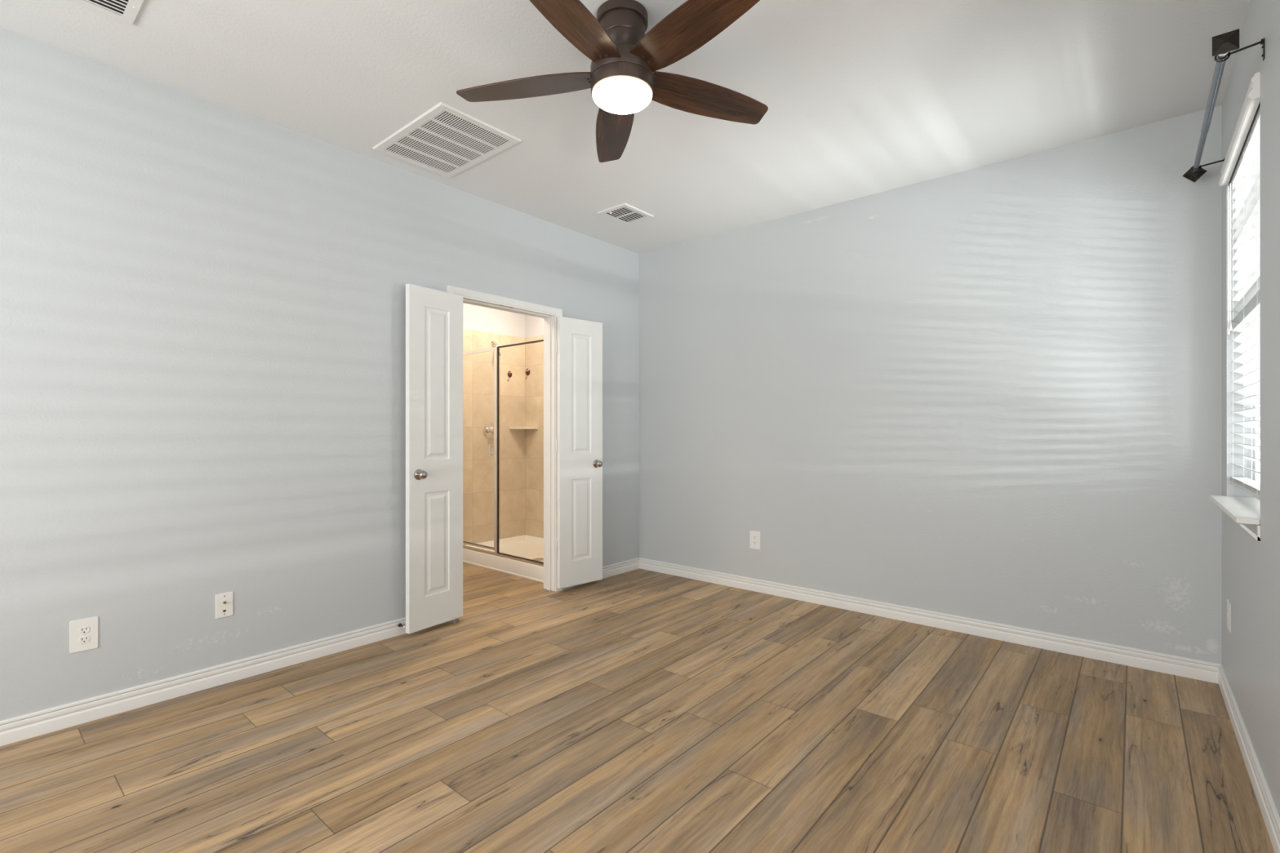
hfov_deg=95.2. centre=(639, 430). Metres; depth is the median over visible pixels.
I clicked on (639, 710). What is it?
floor
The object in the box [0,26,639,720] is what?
wall
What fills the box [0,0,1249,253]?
ceiling
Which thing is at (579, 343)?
door
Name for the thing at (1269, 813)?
baseboard
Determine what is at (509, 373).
towel hook
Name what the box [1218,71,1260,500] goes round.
window blind
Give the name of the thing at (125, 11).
ceiling vent
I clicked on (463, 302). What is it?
trim
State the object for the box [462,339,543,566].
shower enclosure
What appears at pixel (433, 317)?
door
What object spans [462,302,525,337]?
wall
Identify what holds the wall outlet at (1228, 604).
attached to the wall at (1251, 568)
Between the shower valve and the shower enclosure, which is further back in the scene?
the shower valve
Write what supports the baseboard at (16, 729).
attached to the wall at (202, 301)
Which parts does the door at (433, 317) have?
knob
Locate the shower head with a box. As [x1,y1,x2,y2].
[490,341,501,355]
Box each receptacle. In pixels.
[78,626,89,634]
[78,635,89,644]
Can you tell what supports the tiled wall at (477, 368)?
attached to the wall at (475, 317)
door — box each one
[405,283,462,633]
[555,316,602,588]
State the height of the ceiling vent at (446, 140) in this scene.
0.013 m
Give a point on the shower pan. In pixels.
(529, 547)
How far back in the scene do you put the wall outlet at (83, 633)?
2.40 m
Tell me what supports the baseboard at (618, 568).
attached to the wall at (202, 301)
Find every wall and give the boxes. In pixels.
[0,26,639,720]
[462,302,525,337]
[462,328,524,545]
[524,335,543,537]
[525,105,1222,664]
[1222,0,1279,817]
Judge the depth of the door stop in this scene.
3.42 m
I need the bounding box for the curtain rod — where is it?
[1182,28,1264,182]
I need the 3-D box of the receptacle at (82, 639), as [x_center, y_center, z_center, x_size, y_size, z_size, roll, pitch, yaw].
[-2.283,0.858,2.402,0.002,0.028,0.034,0,0,40]
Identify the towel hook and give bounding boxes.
[506,370,511,381]
[524,368,529,379]
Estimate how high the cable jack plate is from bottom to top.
0.114 m
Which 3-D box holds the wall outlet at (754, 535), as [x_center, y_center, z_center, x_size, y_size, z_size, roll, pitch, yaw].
[0.859,0.817,4.367,0.087,0.133,0.005,0,0,40]
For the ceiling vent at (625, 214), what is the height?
0.020 m
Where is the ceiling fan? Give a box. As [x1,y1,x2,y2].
[456,0,768,162]
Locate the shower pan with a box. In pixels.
[462,534,543,582]
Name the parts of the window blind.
lift cord, ladder cord, ladder cord, rail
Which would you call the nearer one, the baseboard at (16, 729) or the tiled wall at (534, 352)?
the baseboard at (16, 729)
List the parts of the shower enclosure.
shower door, door handle, post, rail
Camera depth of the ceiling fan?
2.10 m
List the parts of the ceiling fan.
blade, blade, blade, lamp shade, blade, blade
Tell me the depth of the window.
2.28 m
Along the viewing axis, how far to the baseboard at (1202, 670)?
3.44 m
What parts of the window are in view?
sill, frame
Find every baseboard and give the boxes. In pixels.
[0,617,447,746]
[562,557,639,589]
[639,557,1221,684]
[1217,664,1279,852]
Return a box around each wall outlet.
[69,616,97,653]
[750,530,759,549]
[1226,599,1231,632]
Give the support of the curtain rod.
attached to the wall at (1251, 568)
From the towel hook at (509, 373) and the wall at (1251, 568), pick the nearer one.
the wall at (1251, 568)
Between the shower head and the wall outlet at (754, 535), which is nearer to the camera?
the wall outlet at (754, 535)
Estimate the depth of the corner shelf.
5.94 m
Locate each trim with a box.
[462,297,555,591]
[462,302,543,318]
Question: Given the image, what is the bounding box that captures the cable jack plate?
[215,591,233,618]
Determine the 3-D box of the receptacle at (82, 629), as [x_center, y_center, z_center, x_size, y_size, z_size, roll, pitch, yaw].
[-2.283,0.819,2.402,0.002,0.028,0.034,0,0,40]
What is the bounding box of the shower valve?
[482,422,493,439]
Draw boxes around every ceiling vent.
[71,0,144,25]
[372,102,521,177]
[596,202,653,225]
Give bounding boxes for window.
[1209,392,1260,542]
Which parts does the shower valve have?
handle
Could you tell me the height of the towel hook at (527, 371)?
0.090 m
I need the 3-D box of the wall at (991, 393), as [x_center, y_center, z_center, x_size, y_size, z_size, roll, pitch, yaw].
[0.871,-0.122,4.439,5.315,2.840,0.120,0,0,40]
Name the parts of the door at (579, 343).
knob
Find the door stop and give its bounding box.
[397,622,405,628]
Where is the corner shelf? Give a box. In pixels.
[509,426,537,429]
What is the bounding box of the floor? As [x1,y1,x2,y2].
[0,562,1274,852]

